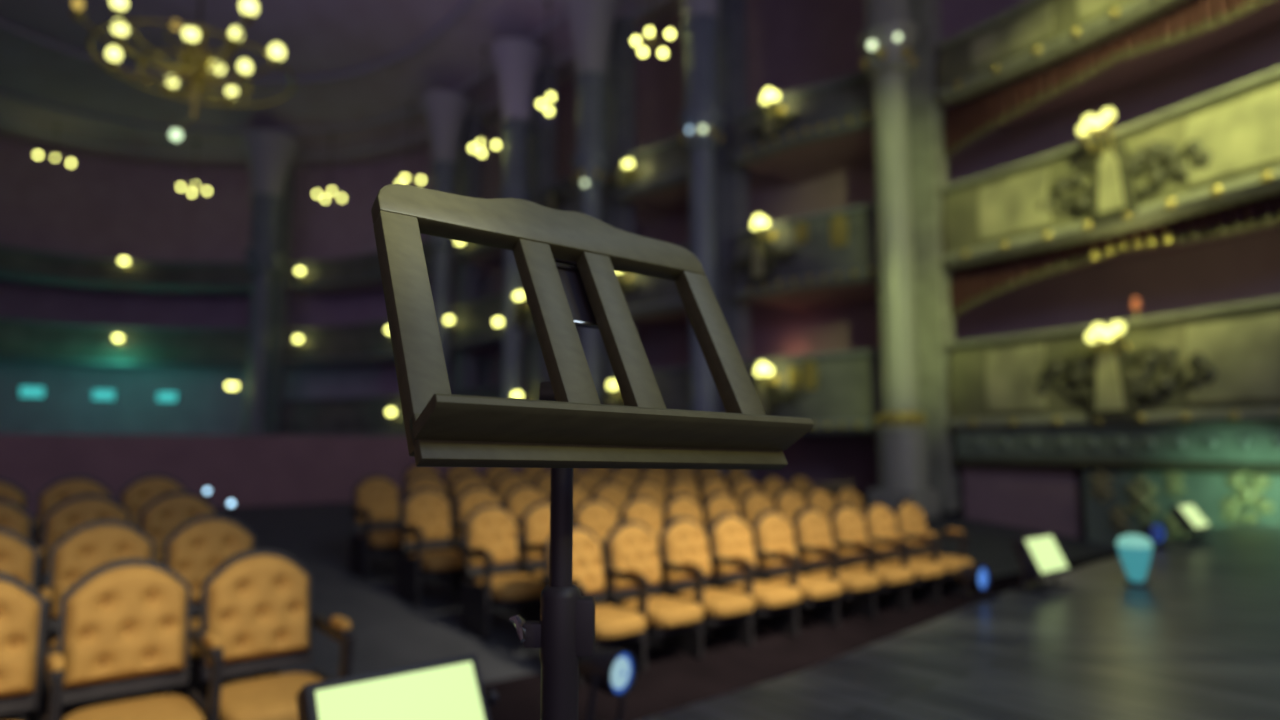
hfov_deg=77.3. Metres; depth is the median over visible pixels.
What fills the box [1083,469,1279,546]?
wall
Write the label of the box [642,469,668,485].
seat
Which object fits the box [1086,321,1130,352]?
wall lamp
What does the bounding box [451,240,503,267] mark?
balcony
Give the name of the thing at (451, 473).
seat
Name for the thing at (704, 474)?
seat
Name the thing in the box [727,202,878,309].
balcony
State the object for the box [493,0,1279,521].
wall
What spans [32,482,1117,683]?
floor
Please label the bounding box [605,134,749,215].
balcony
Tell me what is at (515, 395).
wall lamp
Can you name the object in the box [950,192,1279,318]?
curtain
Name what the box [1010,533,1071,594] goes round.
floodlight
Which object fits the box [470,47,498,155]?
lamp
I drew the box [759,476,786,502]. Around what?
seat
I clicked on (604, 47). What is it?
column
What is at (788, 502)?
seat
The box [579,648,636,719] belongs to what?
lamp
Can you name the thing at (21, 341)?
balcony
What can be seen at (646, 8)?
trim
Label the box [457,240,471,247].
wall lamp
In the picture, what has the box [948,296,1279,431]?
balcony
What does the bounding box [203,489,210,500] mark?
light
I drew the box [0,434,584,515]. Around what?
wall
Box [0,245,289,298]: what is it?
balcony
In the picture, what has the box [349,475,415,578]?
seat
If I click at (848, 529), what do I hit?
seat
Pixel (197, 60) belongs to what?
chandelier
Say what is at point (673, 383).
balcony
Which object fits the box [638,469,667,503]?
seat
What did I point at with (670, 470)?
seat
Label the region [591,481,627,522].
seat
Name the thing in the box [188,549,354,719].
seat
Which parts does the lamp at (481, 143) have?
rod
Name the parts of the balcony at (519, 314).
molding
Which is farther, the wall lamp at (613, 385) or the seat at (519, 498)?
the wall lamp at (613, 385)
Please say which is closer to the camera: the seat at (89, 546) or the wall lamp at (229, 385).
the seat at (89, 546)
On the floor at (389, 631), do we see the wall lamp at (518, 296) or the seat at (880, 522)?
the seat at (880, 522)
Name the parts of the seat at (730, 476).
frame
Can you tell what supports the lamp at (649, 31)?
hanging from the ceiling
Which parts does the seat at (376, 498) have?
armrest, panel, frame, backrest, seat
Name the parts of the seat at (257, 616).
panel, armrest, frame, backrest, seat, armrest, panel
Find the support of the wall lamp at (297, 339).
attached to the balcony at (360, 345)
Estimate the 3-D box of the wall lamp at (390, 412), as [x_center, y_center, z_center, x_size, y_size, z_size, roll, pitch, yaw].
[-9.498,2.131,30.961,0.305,0.415,0.525,-5,-8,37]
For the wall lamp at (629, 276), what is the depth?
21.25 m
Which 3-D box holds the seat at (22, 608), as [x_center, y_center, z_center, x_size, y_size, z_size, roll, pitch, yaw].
[-2.568,1.347,2.983,0.549,1.012,0.716,5,-8,-39]
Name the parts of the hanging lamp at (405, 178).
rod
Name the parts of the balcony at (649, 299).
molding, handrail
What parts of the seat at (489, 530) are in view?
armrest, panel, frame, backrest, seat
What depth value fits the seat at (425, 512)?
7.57 m
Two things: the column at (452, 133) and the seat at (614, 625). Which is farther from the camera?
the column at (452, 133)
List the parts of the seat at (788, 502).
frame, backrest, panel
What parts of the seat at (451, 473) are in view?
frame, backrest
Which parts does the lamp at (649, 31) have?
bulb, bulb, rod, bulb, bulb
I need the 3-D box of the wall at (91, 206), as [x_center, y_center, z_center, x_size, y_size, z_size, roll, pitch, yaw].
[-24.777,-3.573,21.270,8.369,15.500,30.071,1,-6,-7]
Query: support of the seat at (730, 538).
on the floor at (389, 631)
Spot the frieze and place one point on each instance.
(1250, 449)
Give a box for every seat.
[0,478,28,511]
[0,498,33,542]
[0,527,37,589]
[0,572,44,714]
[28,520,154,719]
[32,476,112,584]
[36,494,130,587]
[40,558,204,719]
[119,474,187,527]
[138,491,216,563]
[149,514,279,695]
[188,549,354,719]
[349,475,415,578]
[397,488,464,605]
[400,464,451,522]
[400,474,463,556]
[444,467,479,526]
[448,473,489,549]
[451,486,522,593]
[459,504,545,639]
[483,467,515,490]
[493,472,529,540]
[503,484,545,574]
[518,501,549,621]
[519,468,549,485]
[533,471,550,501]
[540,525,645,685]
[549,483,588,512]
[573,468,581,476]
[573,470,602,498]
[573,499,617,604]
[585,468,612,481]
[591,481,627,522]
[603,521,703,671]
[605,469,636,499]
[614,469,641,481]
[619,496,662,602]
[630,480,664,526]
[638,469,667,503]
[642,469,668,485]
[659,517,754,657]
[663,494,712,597]
[665,479,699,505]
[668,469,703,524]
[669,469,699,502]
[695,469,724,490]
[697,469,724,505]
[699,478,729,551]
[702,492,756,589]
[707,513,800,646]
[724,470,749,495]
[730,477,759,543]
[739,490,775,581]
[752,510,841,635]
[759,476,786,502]
[773,489,809,576]
[786,475,812,499]
[792,507,878,626]
[804,487,841,572]
[829,504,913,617]
[833,486,896,568]
[862,502,944,610]
[893,500,972,602]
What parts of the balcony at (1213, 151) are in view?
inset panel, handrail, molding, inset panel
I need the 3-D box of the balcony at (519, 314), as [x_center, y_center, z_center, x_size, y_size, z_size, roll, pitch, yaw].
[-2.327,-1.536,25.298,2.628,1.600,4.493,5,-8,-41]
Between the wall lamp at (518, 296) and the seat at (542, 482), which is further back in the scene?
the wall lamp at (518, 296)
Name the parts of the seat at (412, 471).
frame, backrest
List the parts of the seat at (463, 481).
panel, frame, backrest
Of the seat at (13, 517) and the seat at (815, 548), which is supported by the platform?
the seat at (13, 517)
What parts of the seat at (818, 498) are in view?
frame, backrest, panel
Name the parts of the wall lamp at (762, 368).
globe, globe, wall plate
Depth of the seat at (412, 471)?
10.21 m
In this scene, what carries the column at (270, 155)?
on the floor at (389, 631)
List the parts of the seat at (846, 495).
frame, backrest, panel, panel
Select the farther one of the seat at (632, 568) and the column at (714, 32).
the column at (714, 32)
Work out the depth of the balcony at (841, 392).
16.85 m
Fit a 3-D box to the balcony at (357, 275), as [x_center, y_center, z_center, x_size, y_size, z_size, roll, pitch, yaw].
[-10.802,-3.755,33.752,10.182,1.200,3.237,-3,-7,30]
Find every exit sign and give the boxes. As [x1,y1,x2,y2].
[18,386,45,397]
[91,389,115,400]
[156,391,178,402]
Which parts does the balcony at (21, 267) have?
handrail, molding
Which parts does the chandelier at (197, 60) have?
bulb, bulb, bulb, bulb, arm, arm, arm, arm, bulb, bulb, arm, bulb, arm, stem, rod, arm, arm, bulb, arm, arm, bulb, bulb, arm, bulb, bulb, bulb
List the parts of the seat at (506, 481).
frame, backrest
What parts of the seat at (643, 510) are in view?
panel, frame, backrest, seat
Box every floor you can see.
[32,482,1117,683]
[483,551,1118,719]
[642,523,1279,719]
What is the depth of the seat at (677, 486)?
9.88 m
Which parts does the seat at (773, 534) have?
frame, armrest, backrest, panel, seat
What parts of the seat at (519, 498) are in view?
panel, frame, backrest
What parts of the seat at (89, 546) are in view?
panel, armrest, seat, backrest, frame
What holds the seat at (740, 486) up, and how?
on the floor at (389, 631)
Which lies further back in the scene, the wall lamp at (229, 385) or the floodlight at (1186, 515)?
the wall lamp at (229, 385)
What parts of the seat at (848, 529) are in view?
frame, backrest, armrest, panel, seat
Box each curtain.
[943,0,1270,158]
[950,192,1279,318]
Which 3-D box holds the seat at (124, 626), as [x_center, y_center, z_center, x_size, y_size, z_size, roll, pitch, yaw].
[-2.142,1.383,3.328,0.549,1.012,0.716,5,-8,-39]
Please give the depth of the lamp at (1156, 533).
8.24 m
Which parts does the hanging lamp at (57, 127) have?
rod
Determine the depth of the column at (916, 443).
15.30 m
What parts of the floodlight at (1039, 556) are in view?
knob, lit panel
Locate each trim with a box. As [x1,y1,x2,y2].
[0,0,476,82]
[0,0,668,158]
[0,11,567,133]
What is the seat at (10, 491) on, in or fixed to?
on the platform
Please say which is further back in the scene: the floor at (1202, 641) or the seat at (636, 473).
the seat at (636, 473)
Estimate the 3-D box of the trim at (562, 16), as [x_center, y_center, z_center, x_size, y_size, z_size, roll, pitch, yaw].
[-9.970,-11.419,18.218,21.223,0.179,38.044,6,-8,-43]
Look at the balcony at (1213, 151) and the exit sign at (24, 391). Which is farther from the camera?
the exit sign at (24, 391)
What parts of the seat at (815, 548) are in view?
frame, backrest, armrest, panel, seat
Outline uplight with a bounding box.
[1116,534,1152,586]
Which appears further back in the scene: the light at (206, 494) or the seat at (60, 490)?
the light at (206, 494)
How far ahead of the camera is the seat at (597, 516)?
7.56 m
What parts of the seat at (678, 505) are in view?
panel, frame, backrest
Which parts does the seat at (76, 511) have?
panel, armrest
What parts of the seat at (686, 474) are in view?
frame, backrest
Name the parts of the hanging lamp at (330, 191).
rod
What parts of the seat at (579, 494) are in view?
frame, backrest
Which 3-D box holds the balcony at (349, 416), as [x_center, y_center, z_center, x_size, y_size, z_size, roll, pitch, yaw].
[-10.802,2.410,33.097,10.182,1.700,3.237,-3,-7,30]
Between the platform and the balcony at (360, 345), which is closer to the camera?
the platform
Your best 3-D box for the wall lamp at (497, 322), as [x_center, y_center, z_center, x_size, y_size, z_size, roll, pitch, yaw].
[-4.399,-1.089,25.601,0.525,0.415,0.305,5,-8,-40]
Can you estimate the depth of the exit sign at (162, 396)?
36.13 m
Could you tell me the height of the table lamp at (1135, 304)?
0.320 m
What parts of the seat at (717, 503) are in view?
frame, panel, backrest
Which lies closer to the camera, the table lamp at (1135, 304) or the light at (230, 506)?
the light at (230, 506)
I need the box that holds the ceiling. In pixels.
[0,0,681,167]
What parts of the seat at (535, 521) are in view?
armrest, panel, frame, backrest, seat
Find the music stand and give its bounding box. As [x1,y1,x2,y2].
[371,184,813,719]
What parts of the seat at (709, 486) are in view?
frame, backrest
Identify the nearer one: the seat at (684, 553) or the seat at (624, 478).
the seat at (684, 553)
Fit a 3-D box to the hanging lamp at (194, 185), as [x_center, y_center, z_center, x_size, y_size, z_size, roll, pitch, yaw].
[-18.979,-8.206,34.145,1.149,2.465,0.410,0,-6,0]
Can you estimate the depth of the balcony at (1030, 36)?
14.17 m
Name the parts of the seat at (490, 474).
frame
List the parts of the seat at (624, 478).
frame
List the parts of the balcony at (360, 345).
handrail, molding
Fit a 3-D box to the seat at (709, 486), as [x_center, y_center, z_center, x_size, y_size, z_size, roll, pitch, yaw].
[1.129,1.994,10.008,0.549,1.012,0.715,5,-8,-39]
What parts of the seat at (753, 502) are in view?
frame, backrest, panel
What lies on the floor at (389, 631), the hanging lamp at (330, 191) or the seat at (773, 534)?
the seat at (773, 534)
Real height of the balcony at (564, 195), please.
1.200 m
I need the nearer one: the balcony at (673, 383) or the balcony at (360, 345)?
the balcony at (673, 383)
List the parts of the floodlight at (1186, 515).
lit panel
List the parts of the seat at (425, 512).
armrest, panel, frame, backrest, seat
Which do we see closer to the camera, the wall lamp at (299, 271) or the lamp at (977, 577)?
the lamp at (977, 577)
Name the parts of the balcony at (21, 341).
molding, handrail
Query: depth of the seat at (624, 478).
10.78 m
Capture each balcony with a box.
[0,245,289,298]
[0,318,285,369]
[280,395,405,436]
[283,320,487,369]
[287,238,489,297]
[449,292,525,353]
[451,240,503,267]
[451,385,500,397]
[499,298,643,338]
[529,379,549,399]
[532,174,643,228]
[600,365,689,409]
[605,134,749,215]
[616,244,751,326]
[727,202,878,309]
[731,69,874,184]
[743,349,881,433]
[936,0,1279,128]
[942,67,1279,275]
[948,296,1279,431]
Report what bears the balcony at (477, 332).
attached to the wall at (792, 45)
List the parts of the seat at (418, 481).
panel, frame, backrest, seat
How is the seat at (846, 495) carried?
on the floor at (389, 631)
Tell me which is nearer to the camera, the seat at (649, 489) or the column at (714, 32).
the seat at (649, 489)
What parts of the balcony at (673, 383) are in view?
handrail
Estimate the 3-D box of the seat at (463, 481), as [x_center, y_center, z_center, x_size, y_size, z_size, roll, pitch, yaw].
[-1.825,1.806,9.136,0.549,1.012,0.716,5,-8,-39]
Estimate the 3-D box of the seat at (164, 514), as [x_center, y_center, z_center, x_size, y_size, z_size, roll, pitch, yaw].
[-3.181,1.442,5.584,0.600,1.012,0.714,5,-8,-39]
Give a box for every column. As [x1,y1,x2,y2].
[238,130,300,435]
[420,90,481,389]
[490,38,556,399]
[563,0,635,469]
[679,0,752,479]
[859,0,961,518]
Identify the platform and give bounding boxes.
[0,585,252,719]
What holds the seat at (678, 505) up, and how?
on the floor at (389, 631)
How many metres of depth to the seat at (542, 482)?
9.99 m
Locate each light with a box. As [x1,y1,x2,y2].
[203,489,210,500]
[227,501,234,517]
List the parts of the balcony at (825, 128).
handrail, molding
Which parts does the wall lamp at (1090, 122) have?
globe, globe, arm, arm, globe, arm, globe, arm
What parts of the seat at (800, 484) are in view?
frame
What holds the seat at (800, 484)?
on the floor at (389, 631)
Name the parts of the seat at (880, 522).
frame, backrest, armrest, panel, seat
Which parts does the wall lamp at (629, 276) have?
wall plate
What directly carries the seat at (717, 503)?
on the floor at (389, 631)
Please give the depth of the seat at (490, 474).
10.87 m
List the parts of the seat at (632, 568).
armrest, panel, frame, backrest, seat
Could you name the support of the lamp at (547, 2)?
hanging from the ceiling
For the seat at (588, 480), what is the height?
1.012 m
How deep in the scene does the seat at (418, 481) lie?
8.98 m
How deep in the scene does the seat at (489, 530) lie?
6.61 m
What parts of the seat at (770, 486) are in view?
frame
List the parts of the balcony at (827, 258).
handrail, molding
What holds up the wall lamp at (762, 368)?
attached to the balcony at (841, 392)
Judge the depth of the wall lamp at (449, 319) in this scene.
28.23 m
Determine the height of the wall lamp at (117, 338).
0.415 m
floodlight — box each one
[296,654,497,719]
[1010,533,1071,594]
[1169,503,1210,543]
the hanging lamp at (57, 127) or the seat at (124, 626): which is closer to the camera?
the seat at (124, 626)
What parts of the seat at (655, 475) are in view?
frame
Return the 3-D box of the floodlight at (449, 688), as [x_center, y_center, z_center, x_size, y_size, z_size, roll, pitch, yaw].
[-0.686,1.086,2.256,0.620,0.414,0.260,5,-8,-39]
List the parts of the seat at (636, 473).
backrest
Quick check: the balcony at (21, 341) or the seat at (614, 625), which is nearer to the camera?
the seat at (614, 625)
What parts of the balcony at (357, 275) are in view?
handrail, molding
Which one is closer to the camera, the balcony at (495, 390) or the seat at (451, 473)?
the seat at (451, 473)
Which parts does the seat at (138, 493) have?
frame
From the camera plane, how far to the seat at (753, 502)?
8.92 m
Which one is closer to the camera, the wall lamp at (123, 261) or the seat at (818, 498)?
the seat at (818, 498)
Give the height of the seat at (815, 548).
1.012 m
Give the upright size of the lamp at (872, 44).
0.156 m
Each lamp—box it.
[35,125,73,164]
[114,336,123,345]
[120,259,129,269]
[179,140,208,194]
[227,383,242,392]
[294,337,305,346]
[296,269,306,279]
[315,133,343,200]
[388,410,399,419]
[398,102,422,183]
[446,317,459,328]
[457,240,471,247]
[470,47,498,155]
[494,319,502,330]
[513,393,520,398]
[515,293,527,305]
[538,0,553,113]
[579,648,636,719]
[608,381,620,396]
[615,270,631,280]
[623,160,638,178]
[633,0,672,55]
[752,215,776,240]
[756,362,780,384]
[761,89,785,114]
[868,41,876,51]
[894,34,900,39]
[954,565,999,600]
[1077,108,1114,153]
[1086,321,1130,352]
[1131,297,1141,317]
[1140,523,1170,548]
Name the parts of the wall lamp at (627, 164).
globe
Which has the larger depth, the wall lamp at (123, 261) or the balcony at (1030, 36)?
the wall lamp at (123, 261)
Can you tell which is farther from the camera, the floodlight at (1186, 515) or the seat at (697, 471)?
the seat at (697, 471)
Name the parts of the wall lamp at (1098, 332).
globe, globe, globe, arm, globe, wall plate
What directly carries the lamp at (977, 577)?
on the floor at (1202, 641)
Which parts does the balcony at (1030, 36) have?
handrail, inset panel, molding, inset panel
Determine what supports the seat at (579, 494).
on the floor at (389, 631)
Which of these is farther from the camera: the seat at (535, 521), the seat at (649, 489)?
the seat at (649, 489)
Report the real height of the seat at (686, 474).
1.012 m
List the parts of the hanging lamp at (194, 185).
rod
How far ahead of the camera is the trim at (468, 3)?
29.23 m
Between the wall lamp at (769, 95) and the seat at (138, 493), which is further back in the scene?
the wall lamp at (769, 95)
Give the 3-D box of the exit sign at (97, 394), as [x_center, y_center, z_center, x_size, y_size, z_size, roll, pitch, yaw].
[-23.783,1.552,35.493,0.900,0.500,0.160,3,-7,-23]
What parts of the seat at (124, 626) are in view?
panel, armrest, backrest, seat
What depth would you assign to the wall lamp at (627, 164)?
21.09 m
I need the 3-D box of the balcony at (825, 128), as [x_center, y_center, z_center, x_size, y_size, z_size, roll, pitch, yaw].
[4.352,-5.357,18.677,3.855,1.200,2.807,-5,-8,42]
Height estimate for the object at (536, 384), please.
1.700 m
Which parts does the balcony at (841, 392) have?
handrail, molding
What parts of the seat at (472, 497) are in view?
armrest, panel, frame, backrest, seat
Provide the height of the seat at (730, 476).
1.012 m
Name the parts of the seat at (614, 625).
armrest, panel, frame, backrest, seat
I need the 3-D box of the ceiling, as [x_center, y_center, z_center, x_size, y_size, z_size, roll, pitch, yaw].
[-10.087,-12.376,17.919,26.529,2.500,47.555,6,-8,-43]
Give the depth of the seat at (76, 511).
5.41 m
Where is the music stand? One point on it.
(568, 428)
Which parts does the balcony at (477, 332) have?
molding, handrail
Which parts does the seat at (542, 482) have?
frame, backrest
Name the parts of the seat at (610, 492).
frame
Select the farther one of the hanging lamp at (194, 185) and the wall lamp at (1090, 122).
the hanging lamp at (194, 185)
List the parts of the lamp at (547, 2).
rod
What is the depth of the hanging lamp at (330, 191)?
33.28 m
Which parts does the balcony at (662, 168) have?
handrail, molding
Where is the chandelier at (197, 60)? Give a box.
[70,0,294,139]
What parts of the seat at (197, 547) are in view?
panel, seat, frame, backrest, panel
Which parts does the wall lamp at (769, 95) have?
globe, globe, globe, wall plate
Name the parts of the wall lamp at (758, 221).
globe, globe, wall plate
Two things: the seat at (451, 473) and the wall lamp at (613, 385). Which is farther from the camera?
the wall lamp at (613, 385)
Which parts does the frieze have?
molding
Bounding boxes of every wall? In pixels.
[0,138,155,434]
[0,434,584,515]
[138,123,497,434]
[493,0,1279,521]
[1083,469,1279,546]
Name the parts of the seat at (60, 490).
panel, backrest, frame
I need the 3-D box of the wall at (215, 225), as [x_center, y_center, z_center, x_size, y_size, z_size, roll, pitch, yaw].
[-13.714,-2.078,35.337,17.690,15.500,2.846,-2,-6,16]
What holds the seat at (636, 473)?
on the floor at (389, 631)
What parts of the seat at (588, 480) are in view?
frame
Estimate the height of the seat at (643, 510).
1.012 m
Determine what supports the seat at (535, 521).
on the floor at (389, 631)
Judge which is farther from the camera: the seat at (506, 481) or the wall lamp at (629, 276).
the wall lamp at (629, 276)
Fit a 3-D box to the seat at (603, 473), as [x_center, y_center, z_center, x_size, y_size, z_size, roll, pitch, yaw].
[-0.450,1.992,11.775,0.549,1.012,0.716,5,-8,-39]
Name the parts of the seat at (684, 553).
armrest, panel, frame, backrest, seat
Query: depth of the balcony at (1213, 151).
12.50 m
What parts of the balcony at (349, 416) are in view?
handrail, molding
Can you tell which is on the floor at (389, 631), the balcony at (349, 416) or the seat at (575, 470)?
the seat at (575, 470)
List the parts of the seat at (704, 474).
backrest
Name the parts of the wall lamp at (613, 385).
globe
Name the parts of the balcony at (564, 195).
handrail, molding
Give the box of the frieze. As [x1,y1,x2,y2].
[954,426,1279,474]
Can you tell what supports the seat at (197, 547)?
on the platform
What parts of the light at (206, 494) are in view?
post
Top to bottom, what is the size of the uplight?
0.375 m
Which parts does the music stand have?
wing knob, rail, tilt knob, rod, plate, rod, rail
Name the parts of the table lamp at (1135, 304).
lamp shade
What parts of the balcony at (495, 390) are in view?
handrail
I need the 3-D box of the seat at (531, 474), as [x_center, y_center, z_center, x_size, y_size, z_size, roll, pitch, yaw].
[-1.321,1.917,11.069,0.549,1.012,0.716,5,-8,-39]
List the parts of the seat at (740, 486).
frame, backrest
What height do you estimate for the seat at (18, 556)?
1.012 m
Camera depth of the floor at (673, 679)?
6.09 m
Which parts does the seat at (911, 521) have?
frame, backrest, armrest, panel, seat, armrest, panel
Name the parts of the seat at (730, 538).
armrest, frame, panel, backrest, seat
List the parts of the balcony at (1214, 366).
inset panel, handrail, molding, inset panel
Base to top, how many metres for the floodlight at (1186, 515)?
0.407 m
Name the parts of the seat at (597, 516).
frame, backrest, panel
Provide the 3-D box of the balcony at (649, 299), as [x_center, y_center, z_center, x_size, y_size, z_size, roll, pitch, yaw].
[0.713,-1.891,21.953,3.878,1.600,2.645,-6,-8,44]
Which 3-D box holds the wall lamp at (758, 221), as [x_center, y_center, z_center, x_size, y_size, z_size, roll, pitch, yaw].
[2.783,-2.960,17.921,0.580,0.513,0.430,5,-8,-40]
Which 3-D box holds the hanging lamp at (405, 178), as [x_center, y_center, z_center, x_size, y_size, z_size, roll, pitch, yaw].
[-8.671,-8.172,30.378,0.922,3.327,0.270,3,-7,-24]
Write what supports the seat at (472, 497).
on the floor at (389, 631)
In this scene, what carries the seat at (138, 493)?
on the platform
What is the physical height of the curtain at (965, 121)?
1.288 m
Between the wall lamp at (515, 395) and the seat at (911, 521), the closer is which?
the seat at (911, 521)
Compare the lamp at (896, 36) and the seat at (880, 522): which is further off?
the lamp at (896, 36)
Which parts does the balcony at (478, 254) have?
molding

